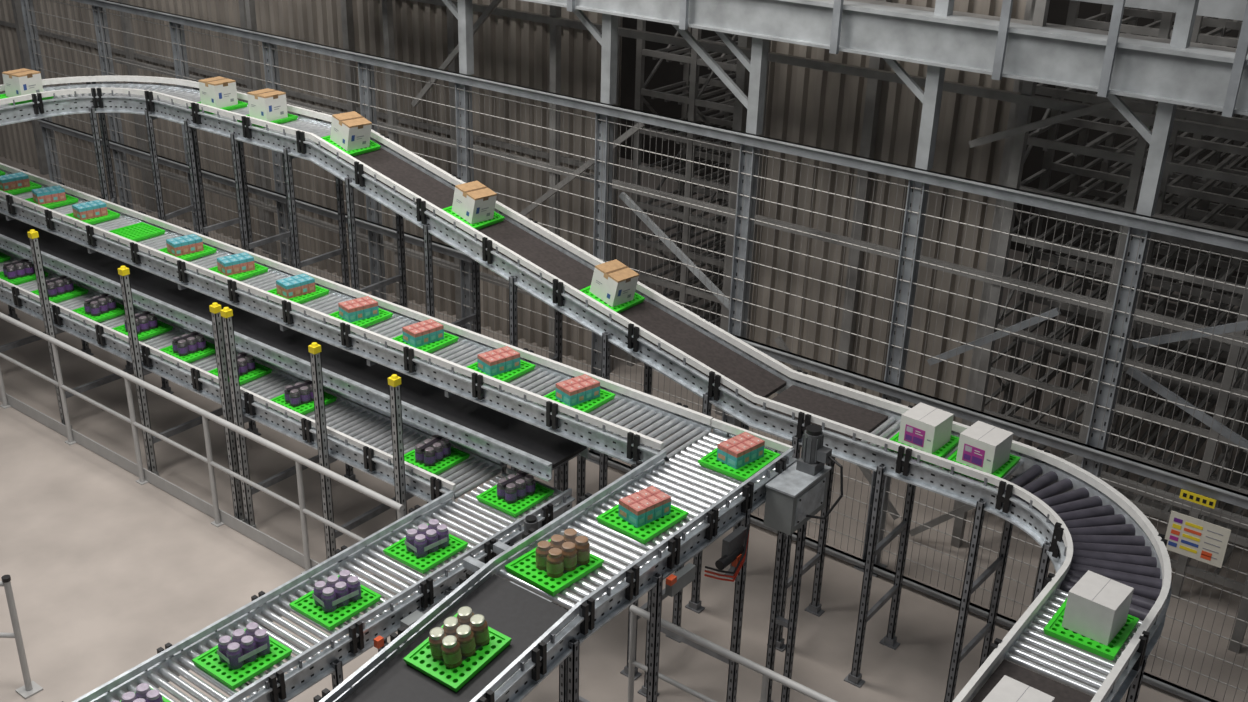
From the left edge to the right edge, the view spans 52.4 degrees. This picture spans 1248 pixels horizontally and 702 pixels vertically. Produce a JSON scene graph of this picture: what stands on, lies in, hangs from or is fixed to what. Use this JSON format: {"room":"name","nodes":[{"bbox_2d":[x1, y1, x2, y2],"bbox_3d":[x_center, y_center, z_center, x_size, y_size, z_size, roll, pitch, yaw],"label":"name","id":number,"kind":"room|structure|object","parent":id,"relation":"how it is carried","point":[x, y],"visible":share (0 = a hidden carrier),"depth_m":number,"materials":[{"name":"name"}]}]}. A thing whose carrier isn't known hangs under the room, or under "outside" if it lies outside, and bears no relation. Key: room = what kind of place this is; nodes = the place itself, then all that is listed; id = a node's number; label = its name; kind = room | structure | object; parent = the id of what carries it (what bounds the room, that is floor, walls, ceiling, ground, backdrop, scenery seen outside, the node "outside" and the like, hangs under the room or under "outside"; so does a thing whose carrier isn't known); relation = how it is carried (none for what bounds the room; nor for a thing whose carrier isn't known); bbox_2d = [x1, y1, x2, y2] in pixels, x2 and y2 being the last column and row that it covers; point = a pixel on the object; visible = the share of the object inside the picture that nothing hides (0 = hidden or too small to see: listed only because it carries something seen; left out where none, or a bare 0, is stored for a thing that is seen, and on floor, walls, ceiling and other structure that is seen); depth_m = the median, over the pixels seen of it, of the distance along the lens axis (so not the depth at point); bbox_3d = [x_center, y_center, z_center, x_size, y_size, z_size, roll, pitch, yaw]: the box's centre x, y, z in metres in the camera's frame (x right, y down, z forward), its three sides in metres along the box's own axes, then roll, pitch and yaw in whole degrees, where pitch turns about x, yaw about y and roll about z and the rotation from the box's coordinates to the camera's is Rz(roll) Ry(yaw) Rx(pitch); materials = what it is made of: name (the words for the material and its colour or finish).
{"room":"distribution center","nodes":[
{"label":"distribution center","id":0,"kind":"room"},
{"bbox_2d":[0,0,1031,471],"bbox_3d":[-6.245,-5.259,17.393,24.331,7.500,0.160,19,29,33],"label":"wall","id":1,"kind":"structure","parent":0,"point":[844,113],"depth_m":13.95,"materials":[{"name":"metal"}]},
{"bbox_2d":[0,157,1247,701],"bbox_3d":[-5.278,0.939,12.984,34.000,0.100,24.000,19,29,33],"label":"floor","id":2,"kind":"structure","parent":0,"point":[106,569],"depth_m":11.14,"materials":[{"name":"concrete"}]},
{"bbox_2d":[0,575,42,698],"bbox_3d":[-5.377,2.019,9.247,2.149,1.010,0.195,3,24,2],"label":"handrail","id":3,"kind":"object","parent":2,"relation":"on","point":[30,688],"visible":1,"depth_m":9.21,"materials":[{"name":"grey metal"}]},
{"bbox_2d":[0,215,93,355],"bbox_3d":[-6.588,-0.770,13.901,0.140,2.185,1.265,19,29,33],"label":"support post","id":4,"kind":"object","parent":2,"relation":"on","point":[30,339],"visible":0.09,"depth_m":14.11,"materials":[{"name":"metal"}]},
{"bbox_2d":[27,229,173,428],"bbox_3d":[-5.355,-0.352,13.059,0.140,2.185,1.265,19,29,33],"label":"support post","id":5,"kind":"object","parent":2,"relation":"on","point":[33,235],"visible":0.47,"depth_m":12.59,"materials":[{"name":"metal"}]},
{"bbox_2d":[0,248,504,501],"bbox_3d":[-5.512,-0.454,12.827,11.048,0.234,0.620,19,29,33],"label":"conveyor","id":6,"kind":"object","parent":5,"relation":"on","point":[359,435],"visible":0.57,"depth_m":10.88,"materials":[{"name":"metal"}]},
{"bbox_2d":[0,269,47,284],"bbox_3d":[-6.404,-0.797,13.420,0.392,0.036,0.442,19,29,33],"label":"tray","id":7,"kind":"object","parent":6,"relation":"on","point":[20,280],"visible":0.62,"depth_m":13.32,"materials":[{"name":"plastic"}]},
{"bbox_2d":[3,259,34,278],"bbox_3d":[-6.396,-0.872,13.395,0.282,0.140,0.188,-21,33,-40],"label":"pack","id":8,"kind":"object","parent":7,"relation":"on","point":[17,269],"visible":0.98,"depth_m":13.34,"materials":[{"name":"purple"}]},
{"bbox_2d":[31,284,87,302],"bbox_3d":[-5.808,-0.595,13.012,0.392,0.036,0.442,19,29,33],"label":"tray","id":9,"kind":"object","parent":6,"relation":"on","point":[78,291],"visible":0.52,"depth_m":12.96,"materials":[{"name":"plastic"}]},
{"bbox_2d":[46,275,73,296],"bbox_3d":[-5.800,-0.670,12.987,0.188,0.140,0.282,19,30,34],"label":"pack","id":10,"kind":"object","parent":9,"relation":"on","point":[61,285],"visible":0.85,"depth_m":12.94,"materials":[{"name":"purple"}]},
{"bbox_2d":[72,302,124,321],"bbox_3d":[-5.204,-0.390,12.599,0.392,0.036,0.442,19,29,33],"label":"tray","id":11,"kind":"object","parent":6,"relation":"on","point":[119,311],"visible":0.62,"depth_m":12.54,"materials":[{"name":"plastic"}]},
{"bbox_2d":[84,293,116,315],"bbox_3d":[-5.196,-0.466,12.574,0.188,0.140,0.282,16,28,28],"label":"pack","id":12,"kind":"object","parent":11,"relation":"on","point":[98,305],"visible":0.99,"depth_m":12.51,"materials":[{"name":"purple"}]},
{"bbox_2d":[112,320,172,340],"bbox_3d":[-4.655,-0.204,12.224,0.392,0.036,0.442,19,29,33],"label":"tray","id":13,"kind":"object","parent":6,"relation":"on","point":[162,327],"visible":0.5,"depth_m":12.19,"materials":[{"name":"plastic"}]},
{"bbox_2d":[124,311,157,333],"bbox_3d":[-4.647,-0.280,12.199,0.188,0.140,0.282,20,30,34],"label":"pack","id":14,"kind":"object","parent":13,"relation":"on","point":[146,321],"visible":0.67,"depth_m":12.17,"materials":[{"name":"purple"}]},
{"bbox_2d":[160,341,214,362],"bbox_3d":[-4.051,0.000,11.811,0.392,0.036,0.442,19,29,33],"label":"tray","id":15,"kind":"object","parent":6,"relation":"on","point":[210,348],"visible":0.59,"depth_m":11.75,"materials":[{"name":"plastic"}]},
{"bbox_2d":[172,331,205,355],"bbox_3d":[-4.043,-0.075,11.786,0.188,0.140,0.282,22,31,37],"label":"pack","id":16,"kind":"object","parent":15,"relation":"on","point":[187,344],"visible":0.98,"depth_m":11.73,"materials":[{"name":"purple"}]},
{"bbox_2d":[208,362,271,384],"bbox_3d":[-3.471,0.197,11.414,0.392,0.036,0.442,19,29,33],"label":"tray","id":17,"kind":"object","parent":6,"relation":"on","point":[261,370],"visible":0.42,"depth_m":11.39,"materials":[{"name":"plastic"}]},
{"bbox_2d":[227,352,255,376],"bbox_3d":[-3.463,0.122,11.389,0.188,0.140,0.282,16,28,28],"label":"pack","id":18,"kind":"object","parent":17,"relation":"on","point":[246,363],"visible":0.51,"depth_m":11.38,"materials":[{"name":"purple"}]},
{"bbox_2d":[271,392,336,414],"bbox_3d":[-2.779,0.431,10.941,0.392,0.036,0.442,19,29,33],"label":"tray","id":19,"kind":"object","parent":6,"relation":"on","point":[303,409],"visible":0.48,"depth_m":10.88,"materials":[{"name":"plastic"}]},
{"bbox_2d":[284,380,313,406],"bbox_3d":[-2.771,0.356,10.916,0.282,0.140,0.188,-19,31,-38],"label":"pack","id":20,"kind":"object","parent":19,"relation":"on","point":[299,394],"visible":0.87,"depth_m":10.85,"materials":[{"name":"purple"}]},
{"bbox_2d":[404,446,469,474],"bbox_3d":[-1.523,0.857,10.083,0.392,0.036,0.442,19,29,33],"label":"tray","id":21,"kind":"object","parent":6,"relation":"on","point":[457,456],"visible":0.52,"depth_m":10.03,"materials":[{"name":"plastic"}]},
{"bbox_2d":[415,435,450,465],"bbox_3d":[-1.515,0.782,10.057,0.188,0.140,0.282,17,28,30],"label":"pack","id":22,"kind":"object","parent":21,"relation":"on","point":[434,450],"visible":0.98,"depth_m":9.99,"materials":[{"name":"purple"}]},
{"bbox_2d":[0,213,590,481],"bbox_3d":[-5.057,-0.749,12.747,11.700,0.140,0.510,19,29,33],"label":"conveyor","id":23,"kind":"object","parent":5,"relation":"on","point":[533,450],"visible":0.88,"depth_m":10.96,"materials":[{"name":"metal"}]},
{"bbox_2d":[118,266,260,475],"bbox_3d":[-4.163,0.052,12.244,0.140,2.185,1.265,19,29,33],"label":"support post","id":24,"kind":"object","parent":2,"relation":"on","point":[123,271],"visible":0.58,"depth_m":11.88,"materials":[{"name":"metal"}]},
{"bbox_2d":[0,312,406,609],"bbox_3d":[-5.553,0.415,12.598,9.700,1.157,0.081,19,29,33],"label":"handrail","id":25,"kind":"object","parent":2,"relation":"on","point":[145,476],"visible":0.77,"depth_m":11.56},
{"bbox_2d":[209,302,244,521],"bbox_3d":[-3.462,0.594,11.091,0.140,2.185,0.090,19,29,33],"label":"support post","id":26,"kind":"object","parent":2,"relation":"on","point":[215,308],"visible":0.88,"depth_m":11.00,"materials":[{"name":"metal"}]},
{"bbox_2d":[220,307,358,530],"bbox_3d":[-2.986,0.451,11.439,0.140,2.185,1.265,19,29,33],"label":"support post","id":27,"kind":"object","parent":2,"relation":"on","point":[239,419],"visible":0.51,"depth_m":11.07,"materials":[{"name":"metal"}]},
{"bbox_2d":[62,468,574,701],"bbox_3d":[-2.083,2.305,8.362,0.860,1.394,4.657,19,29,33],"label":"conveyor","id":28,"kind":"object","parent":2,"relation":"on","point":[172,662],"visible":0.61,"depth_m":8.26,"materials":[{"name":"metal"}]},
{"bbox_2d":[120,687,170,701],"bbox_3d":[-2.793,2.112,7.228,0.392,0.036,0.442,19,29,33],"label":"tray","id":29,"kind":"object","parent":28,"relation":"on","point":[164,698],"visible":0.02,"depth_m":7.38,"materials":[{"name":"plastic"}]},
{"bbox_2d":[111,683,162,701],"bbox_3d":[-2.779,2.032,7.208,0.193,0.146,0.290,17,29,31],"label":"pack","id":30,"kind":"object","parent":29,"relation":"on","point":[144,693],"visible":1,"depth_m":7.22,"materials":[{"name":"purple"}]},
{"bbox_2d":[192,629,291,689],"bbox_3d":[-2.338,1.877,7.777,0.392,0.036,0.442,19,29,33],"label":"tray","id":31,"kind":"object","parent":28,"relation":"on","point":[209,661],"visible":0.52,"depth_m":7.69,"materials":[{"name":"plastic"}]},
{"bbox_2d":[216,622,269,669],"bbox_3d":[-2.325,1.797,7.757,0.193,0.146,0.290,22,31,38],"label":"pack","id":32,"kind":"object","parent":31,"relation":"on","point":[246,646],"visible":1,"depth_m":7.70,"materials":[{"name":"purple"}]},
{"bbox_2d":[289,575,381,630],"bbox_3d":[-1.890,1.645,8.318,0.392,0.036,0.442,19,29,33],"label":"tray","id":33,"kind":"object","parent":28,"relation":"on","point":[305,605],"visible":0.63,"depth_m":8.23,"materials":[{"name":"plastic"}]},
{"bbox_2d":[312,570,360,611],"bbox_3d":[-1.876,1.565,8.298,0.290,0.146,0.193,-21,33,-40],"label":"pack","id":34,"kind":"object","parent":33,"relation":"on","point":[337,592],"visible":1,"depth_m":8.24,"materials":[{"name":"purple"}]},
{"bbox_2d":[383,524,467,573],"bbox_3d":[-1.393,1.389,8.917,0.392,0.036,0.442,19,29,33],"label":"tray","id":35,"kind":"object","parent":28,"relation":"on","point":[398,551],"visible":0.58,"depth_m":8.83,"materials":[{"name":"plastic"}]},
{"bbox_2d":[404,519,448,557],"bbox_3d":[-1.379,1.308,8.898,0.290,0.146,0.193,-21,33,-41],"label":"pack","id":36,"kind":"object","parent":35,"relation":"on","point":[427,539],"visible":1,"depth_m":8.84,"materials":[{"name":"purple"}]},
{"bbox_2d":[374,515,555,648],"bbox_3d":[-0.832,1.659,8.418,0.780,0.410,1.540,19,29,33],"label":"frame","id":37,"kind":"object","parent":28,"relation":"attached to","point":[470,563],"visible":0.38,"depth_m":8.59,"materials":[{"name":"metal"}]},
{"bbox_2d":[476,474,553,516],"bbox_3d":[-0.823,1.094,9.604,0.392,0.036,0.442,19,29,33],"label":"tray","id":38,"kind":"object","parent":28,"relation":"on","point":[489,497],"visible":0.65,"depth_m":9.52,"materials":[{"name":"plastic"}]},
{"bbox_2d":[497,470,534,503],"bbox_3d":[-0.815,1.019,9.579,0.188,0.140,0.282,23,32,39],"label":"pack","id":39,"kind":"object","parent":38,"relation":"on","point":[516,487],"visible":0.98,"depth_m":9.52,"materials":[{"name":"purple"}]},
{"bbox_2d":[308,342,428,558],"bbox_3d":[-2.104,0.750,10.836,0.140,2.185,1.265,19,29,33],"label":"support post","id":40,"kind":"object","parent":2,"relation":"on","point":[325,460],"visible":0.51,"depth_m":10.40,"materials":[{"name":"metal"}]},
{"bbox_2d":[0,163,713,463],"bbox_3d":[-4.561,-1.030,12.449,12.660,0.244,0.620,19,29,33],"label":"conveyor","id":41,"kind":"object","parent":40,"relation":"on","point":[521,398],"visible":0.64,"depth_m":10.46,"materials":[{"name":"metal"}]},
{"bbox_2d":[0,181,41,194],"bbox_3d":[-6.691,-1.787,13.890,0.392,0.036,0.442,19,29,33],"label":"tray","id":42,"kind":"object","parent":41,"relation":"on","point":[33,185],"visible":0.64,"depth_m":13.83,"materials":[{"name":"plastic"}]},
{"bbox_2d":[0,172,29,190],"bbox_3d":[-6.683,-1.855,13.867,0.183,0.125,0.284,23,32,39],"label":"pack","id":43,"kind":"object","parent":42,"relation":"on","point":[16,180],"visible":1,"depth_m":13.81},
{"bbox_2d":[25,194,77,208],"bbox_3d":[-6.119,-1.593,13.498,0.392,0.036,0.442,19,29,33],"label":"tray","id":44,"kind":"object","parent":41,"relation":"on","point":[69,199],"visible":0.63,"depth_m":13.45,"materials":[{"name":"plastic"}]},
{"bbox_2d":[32,185,65,204],"bbox_3d":[-6.111,-1.661,13.476,0.284,0.125,0.183,-17,31,-36],"label":"pack","id":45,"kind":"object","parent":44,"relation":"on","point":[51,194],"visible":1,"depth_m":13.42},
{"bbox_2d":[65,209,119,224],"bbox_3d":[-5.506,-1.386,13.080,0.392,0.036,0.442,19,29,33],"label":"tray","id":46,"kind":"object","parent":41,"relation":"on","point":[111,215],"visible":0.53,"depth_m":13.03,"materials":[{"name":"plastic"}]},
{"bbox_2d":[72,200,107,219],"bbox_3d":[-5.499,-1.454,13.058,0.284,0.125,0.183,-21,33,-40],"label":"pack","id":47,"kind":"object","parent":46,"relation":"on","point":[97,208],"visible":1,"depth_m":13.00},
{"bbox_2d":[109,222,164,241],"bbox_3d":[-4.886,-1.176,12.656,0.392,0.036,0.442,19,29,33],"label":"tray","id":48,"kind":"object","parent":41,"relation":"on","point":[140,231],"visible":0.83,"depth_m":12.67,"materials":[{"name":"plastic"}]},
{"bbox_2d":[159,244,216,260],"bbox_3d":[-4.227,-0.952,12.205,0.392,0.036,0.442,19,29,33],"label":"tray","id":49,"kind":"object","parent":41,"relation":"on","point":[208,250],"visible":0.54,"depth_m":12.15,"materials":[{"name":"plastic"}]},
{"bbox_2d":[166,234,203,256],"bbox_3d":[-4.219,-1.020,12.183,0.284,0.125,0.183,-19,32,-38],"label":"pack","id":50,"kind":"object","parent":49,"relation":"on","point":[187,244],"visible":1,"depth_m":12.13},
{"bbox_2d":[209,263,268,280],"bbox_3d":[-3.607,-0.742,11.781,0.392,0.036,0.442,19,29,33],"label":"tray","id":51,"kind":"object","parent":41,"relation":"on","point":[259,269],"visible":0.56,"depth_m":11.73,"materials":[{"name":"plastic"}]},
{"bbox_2d":[217,252,254,275],"bbox_3d":[-3.599,-0.810,11.759,0.284,0.125,0.183,-17,31,-36],"label":"pack","id":52,"kind":"object","parent":51,"relation":"on","point":[241,262],"visible":1,"depth_m":11.70},
{"bbox_2d":[267,285,328,303],"bbox_3d":[-2.931,-0.513,11.319,0.392,0.036,0.442,19,29,33],"label":"tray","id":53,"kind":"object","parent":41,"relation":"on","point":[320,291],"visible":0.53,"depth_m":11.27,"materials":[{"name":"plastic"}]},
{"bbox_2d":[276,273,315,298],"bbox_3d":[-2.923,-0.581,11.297,0.284,0.125,0.183,-20,32,-40],"label":"pack","id":54,"kind":"object","parent":53,"relation":"on","point":[301,284],"visible":1,"depth_m":11.24},
{"bbox_2d":[329,308,392,327],"bbox_3d":[-2.279,-0.292,10.873,0.392,0.036,0.442,19,29,33],"label":"tray","id":55,"kind":"object","parent":41,"relation":"on","point":[383,315],"visible":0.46,"depth_m":10.82,"materials":[{"name":"plastic"}]},
{"bbox_2d":[338,296,378,322],"bbox_3d":[-2.271,-0.360,10.851,0.284,0.125,0.183,-17,30,-36],"label":"pack","id":56,"kind":"object","parent":55,"relation":"on","point":[365,307],"visible":1,"depth_m":10.79},
{"bbox_2d":[392,332,458,352],"bbox_3d":[-1.659,-0.082,10.449,0.392,0.036,0.442,19,29,33],"label":"tray","id":57,"kind":"object","parent":41,"relation":"on","point":[448,339],"visible":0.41,"depth_m":10.40,"materials":[{"name":"plastic"}]},
{"bbox_2d":[402,319,443,347],"bbox_3d":[-1.651,-0.150,10.427,0.284,0.125,0.183,-20,32,-39],"label":"pack","id":58,"kind":"object","parent":57,"relation":"on","point":[428,331],"visible":1,"depth_m":10.37},
{"bbox_2d":[467,360,534,382],"bbox_3d":[-0.991,0.144,9.993,0.392,0.036,0.442,19,29,33],"label":"tray","id":59,"kind":"object","parent":41,"relation":"on","point":[525,367],"visible":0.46,"depth_m":9.95,"materials":[{"name":"plastic"}]},
{"bbox_2d":[477,346,519,375],"bbox_3d":[-0.983,0.076,9.971,0.284,0.125,0.183,-17,31,-36],"label":"pack","id":60,"kind":"object","parent":59,"relation":"on","point":[504,359],"visible":1,"depth_m":9.92},
{"bbox_2d":[543,389,614,412],"bbox_3d":[-0.355,0.360,9.558,0.392,0.036,0.442,19,29,33],"label":"tray","id":61,"kind":"object","parent":41,"relation":"on","point":[588,406],"visible":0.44,"depth_m":9.51,"materials":[{"name":"plastic"}]},
{"bbox_2d":[556,374,599,406],"bbox_3d":[-0.347,0.292,9.536,0.284,0.125,0.183,-18,31,-36],"label":"pack","id":62,"kind":"object","parent":61,"relation":"on","point":[579,389],"visible":1,"depth_m":9.48},
{"bbox_2d":[388,374,507,589],"bbox_3d":[-1.388,0.992,10.347,0.140,2.185,1.265,19,29,33],"label":"support post","id":63,"kind":"object","parent":2,"relation":"on","point":[394,382],"visible":0.32,"depth_m":9.69,"materials":[{"name":"metal"}]},
{"bbox_2d":[313,418,796,701],"bbox_3d":[-0.426,2.207,7.830,0.860,2.100,4.350,19,29,33],"label":"conveyor","id":64,"kind":"object","parent":2,"relation":"on","point":[545,635],"visible":0.81,"depth_m":7.50,"materials":[{"name":"metal"}]},
{"bbox_2d":[403,613,511,691],"bbox_3d":[-0.907,1.636,6.918,0.392,0.100,0.440,19,29,33],"label":"tray","id":65,"kind":"object","parent":64,"relation":"on","point":[420,658],"visible":0.51,"depth_m":6.84,"materials":[{"name":"plastic"}]},
{"bbox_2d":[428,606,489,667],"bbox_3d":[-0.895,1.547,6.891,0.210,0.201,0.325,21,31,37],"label":"pack","id":66,"kind":"object","parent":65,"relation":"on","point":[459,638],"visible":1,"depth_m":6.83,"materials":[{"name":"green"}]},
{"bbox_2d":[505,539,603,595],"bbox_3d":[-0.412,1.274,7.535,0.392,0.036,0.442,21,30,36],"label":"tray","id":67,"kind":"object","parent":64,"relation":"on","point":[523,567],"visible":0.52,"depth_m":7.45,"materials":[{"name":"plastic"}]},
{"bbox_2d":[536,529,589,577],"bbox_3d":[-0.362,1.191,7.512,0.314,0.156,0.209,-20,32,-39],"label":"pack","id":68,"kind":"object","parent":67,"relation":"on","point":[563,554],"visible":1,"depth_m":7.45,"materials":[{"name":"brown"}]},
{"bbox_2d":[596,504,687,543],"bbox_3d":[0.118,1.054,8.055,0.392,0.036,0.442,21,30,36],"label":"tray","id":69,"kind":"object","parent":64,"relation":"on","point":[643,534],"visible":0.65,"depth_m":7.96,"materials":[{"name":"plastic"}]},
{"bbox_2d":[618,486,670,527],"bbox_3d":[0.132,0.983,8.040,0.284,0.125,0.183,-18,31,-37],"label":"pack","id":70,"kind":"object","parent":69,"relation":"on","point":[640,508],"visible":1,"depth_m":7.99},
{"bbox_2d":[665,563,695,596],"label":"motor","id":71,"kind":"object","parent":64,"relation":"attached to","point":[676,582],"depth_m":7.77,"materials":[{"name":"grey metal"}]},
{"bbox_2d":[704,526,749,581],"label":"motor","id":72,"kind":"object","parent":64,"relation":"attached to","point":[734,545],"depth_m":8.22,"materials":[{"name":"black metal"}]},
{"bbox_2d":[698,448,779,481],"bbox_3d":[0.798,0.751,8.770,0.392,0.036,0.442,19,29,33],"label":"tray","id":73,"kind":"object","parent":64,"relation":"on","point":[710,461],"visible":0.58,"depth_m":8.68,"materials":[{"name":"plastic"}]},
{"bbox_2d":[717,432,764,468],"bbox_3d":[0.806,0.682,8.748,0.284,0.125,0.183,-20,32,-39],"label":"pack","id":74,"kind":"object","parent":73,"relation":"on","point":[740,450],"visible":1,"depth_m":8.69},
{"bbox_2d":[558,455,585,602],"bbox_3d":[-0.419,1.222,10.296,0.140,1.860,0.310,19,29,33],"label":"support frame","id":75,"kind":"object","parent":2,"relation":"on","point":[581,461],"visible":0.14,"depth_m":10.23,"materials":[{"name":"metal"}]},
{"bbox_2d":[0,75,1171,701],"bbox_3d":[-2.355,0.641,9.794,12.005,3.229,5.065,19,29,33],"label":"conveyor","id":76,"kind":"object","parent":2,"relation":"on","point":[1081,523],"visible":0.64,"depth_m":9.91,"materials":[{"name":"metal"}]},
{"bbox_2d":[0,94,52,104],"bbox_3d":[-6.165,-2.608,13.020,0.392,0.036,0.442,19,29,33],"label":"tray","id":77,"kind":"object","parent":76,"relation":"on","point":[2,96],"visible":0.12,"depth_m":12.93,"materials":[{"name":"plastic"}]},
{"bbox_2d":[2,68,43,96],"bbox_3d":[-6.149,-2.734,12.980,0.271,0.246,0.252,16,28,29],"label":"carton","id":78,"kind":"object","parent":77,"relation":"on","point":[23,81],"visible":0.98,"depth_m":12.90,"materials":[{"name":"cardboard"}]},
{"bbox_2d":[189,101,247,113],"bbox_3d":[-4.135,-2.501,12.915,0.392,0.036,0.442,19,29,33],"label":"tray","id":79,"kind":"object","parent":76,"relation":"on","point":[240,104],"visible":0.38,"depth_m":12.86,"materials":[{"name":"plastic"}]},
{"bbox_2d":[198,76,237,107],"bbox_3d":[-4.119,-2.627,12.875,0.271,0.246,0.252,19,30,34],"label":"carton","id":80,"kind":"object","parent":79,"relation":"on","point":[218,92],"visible":0.98,"depth_m":12.79,"materials":[{"name":"cardboard"}]},
{"bbox_2d":[237,113,297,127],"bbox_3d":[-3.515,-2.291,12.491,0.392,0.036,0.442,19,29,33],"label":"tray","id":81,"kind":"object","parent":76,"relation":"on","point":[290,117],"visible":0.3,"depth_m":12.44,"materials":[{"name":"plastic"}]},
{"bbox_2d":[247,88,287,120],"bbox_3d":[-3.499,-2.417,12.451,0.271,0.246,0.252,19,30,33],"label":"carton","id":82,"kind":"object","parent":81,"relation":"on","point":[267,104],"visible":0.98,"depth_m":12.37,"materials":[{"name":"cardboard"}]},
{"bbox_2d":[321,135,380,155],"bbox_3d":[-2.572,-1.936,11.861,0.386,0.121,0.442,19,29,33],"label":"tray","id":83,"kind":"object","parent":76,"relation":"on","point":[373,146],"visible":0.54,"depth_m":11.81,"materials":[{"name":"plastic"}]},
{"bbox_2d":[330,111,371,150],"bbox_3d":[-2.541,-2.048,11.801,0.319,0.304,0.257,22,32,38],"label":"carton","id":84,"kind":"object","parent":83,"relation":"on","point":[349,130],"visible":1,"depth_m":11.73,"materials":[{"name":"cardboard"}]},
{"bbox_2d":[442,206,504,229],"bbox_3d":[-1.342,-1.191,11.161,0.386,0.121,0.442,19,29,33],"label":"tray","id":85,"kind":"object","parent":76,"relation":"on","point":[497,217],"visible":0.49,"depth_m":11.11,"materials":[{"name":"plastic"}]},
{"bbox_2d":[452,181,496,223],"bbox_3d":[-1.310,-1.303,11.100,0.319,0.304,0.257,22,32,38],"label":"carton","id":86,"kind":"object","parent":85,"relation":"on","point":[474,201],"visible":1,"depth_m":11.02,"materials":[{"name":"cardboard"}]},
{"bbox_2d":[580,285,644,312],"bbox_3d":[-0.111,-0.447,10.460,0.386,0.121,0.442,19,29,33],"label":"tray","id":87,"kind":"object","parent":76,"relation":"on","point":[637,299],"visible":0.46,"depth_m":10.40,"materials":[{"name":"plastic"}]},
{"bbox_2d":[590,259,638,306],"bbox_3d":[-0.079,-0.558,10.400,0.319,0.304,0.257,22,32,38],"label":"carton","id":88,"kind":"object","parent":87,"relation":"on","point":[613,282],"visible":1,"depth_m":10.32,"materials":[{"name":"cardboard"}]},
{"bbox_2d":[888,432,958,464],"bbox_3d":[2.134,0.659,9.059,0.392,0.036,0.442,19,29,33],"label":"tray","id":89,"kind":"object","parent":76,"relation":"on","point":[942,451],"visible":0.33,"depth_m":9.00,"materials":[{"name":"plastic"}]},
{"bbox_2d":[898,402,953,453],"bbox_3d":[2.148,0.546,9.025,0.266,0.216,0.272,21,31,36],"label":"carton","id":90,"kind":"object","parent":89,"relation":"on","point":[924,427],"visible":1,"depth_m":8.95,"materials":[{"name":"grey"}]},
{"bbox_2d":[942,449,1020,485],"bbox_3d":[2.484,0.777,8.820,0.392,0.036,0.442,19,29,33],"label":"tray","id":91,"kind":"object","parent":76,"relation":"on","point":[1013,460],"visible":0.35,"depth_m":8.76,"materials":[{"name":"plastic"}]},
{"bbox_2d":[956,421,1012,473],"bbox_3d":[2.498,0.665,8.786,0.266,0.216,0.272,21,31,36],"label":"carton","id":92,"kind":"object","parent":91,"relation":"on","point":[985,447],"visible":0.99,"depth_m":8.71,"materials":[{"name":"grey"}]},
{"bbox_2d":[982,675,1054,701],"bbox_3d":[1.925,1.815,6.254,0.261,0.236,0.280,20,30,35],"label":"carton","id":93,"kind":"object","parent":76,"relation":"on","point":[1008,689],"visible":1,"depth_m":6.25,"materials":[{"name":"grey"}]},
{"bbox_2d":[1043,597,1138,660],"bbox_3d":[2.627,1.547,7.130,0.392,0.036,0.442,19,29,33],"label":"tray","id":94,"kind":"object","parent":76,"relation":"on","point":[1054,628],"visible":0.41,"depth_m":7.03,"materials":[{"name":"plastic"}]},
{"bbox_2d":[1062,570,1133,645],"bbox_3d":[2.644,1.431,7.079,0.261,0.236,0.280,21,30,36],"label":"carton","id":95,"kind":"object","parent":94,"relation":"on","point":[1097,607],"visible":1,"depth_m":7.00,"materials":[{"name":"grey"}]},
{"bbox_2d":[20,0,1247,701],"bbox_3d":[-0.933,-0.810,12.585,17.820,3.645,0.220,19,29,33],"label":"mesh fence","id":96,"kind":"object","parent":2,"relation":"on","point":[1094,452],"visible":0.53,"depth_m":10.87,"materials":[{"name":"black"}]},
{"bbox_2d":[1165,511,1230,567],"bbox_3d":[4.129,1.358,9.150,0.410,0.320,0.008,19,29,33],"label":"sign","id":97,"kind":"object","parent":96,"relation":"attached to","point":[1206,542],"visible":1,"depth_m":9.14,"materials":[{"name":"white"}]},
{"bbox_2d":[620,440,689,680],"bbox_3d":[0.260,1.551,9.613,0.140,1.860,0.690,19,29,33],"label":"support frame","id":98,"kind":"object","parent":2,"relation":"on","point":[677,600],"visible":0.12,"depth_m":9.81,"materials":[{"name":"metal"}]},
{"bbox_2d":[114,0,1247,653],"bbox_3d":[0.016,-1.902,11.960,18.000,6.200,1.220,19,29,33],"label":"support frame","id":99,"kind":"object","parent":2,"relation":"on","point":[1177,70],"visible":0.8,"depth_m":9.86,"materials":[{"name":"metal"}]},
{"bbox_2d":[627,19,737,366],"bbox_3d":[1.825,-3.625,14.304,1.470,7.500,3.660,19,29,33],"label":"storage rack","id":100,"kind":"object","parent":2,"relation":"on","point":[690,97],"visible":0.22,"depth_m":13.94,"materials":[{"name":"metal"}]},
{"bbox_2d":[628,605,837,701],"bbox_3d":[0.926,2.564,8.237,2.300,1.185,0.100,19,29,33],"label":"handrail","id":101,"kind":"object","parent":2,"relation":"on","point":[767,673],"visible":1,"depth_m":8.31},
{"bbox_2d":[763,425,842,701],"bbox_3d":[1.228,1.642,8.905,0.459,2.330,0.500,19,29,33],"label":"control box","id":102,"kind":"object","parent":2,"relation":"on","point":[797,494],"visible":0.96,"depth_m":8.62,"materials":[{"name":"metal"}]},
{"bbox_2d":[953,0,1247,598],"bbox_3d":[7.000,-1.741,10.480,6.070,7.500,4.560,19,29,33],"label":"storage rack","id":103,"kind":"object","parent":2,"relation":"on","point":[1133,152],"visible":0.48,"depth_m":11.15,"materials":[{"name":"metal"}]},
{"bbox_2d":[619,0,1247,294],"bbox_3d":[2.085,-6.950,19.844,34.000,9.000,0.100,19,29,33],"label":"storage rack","id":104,"kind":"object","parent":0,"point":[667,73],"depth_m":18.94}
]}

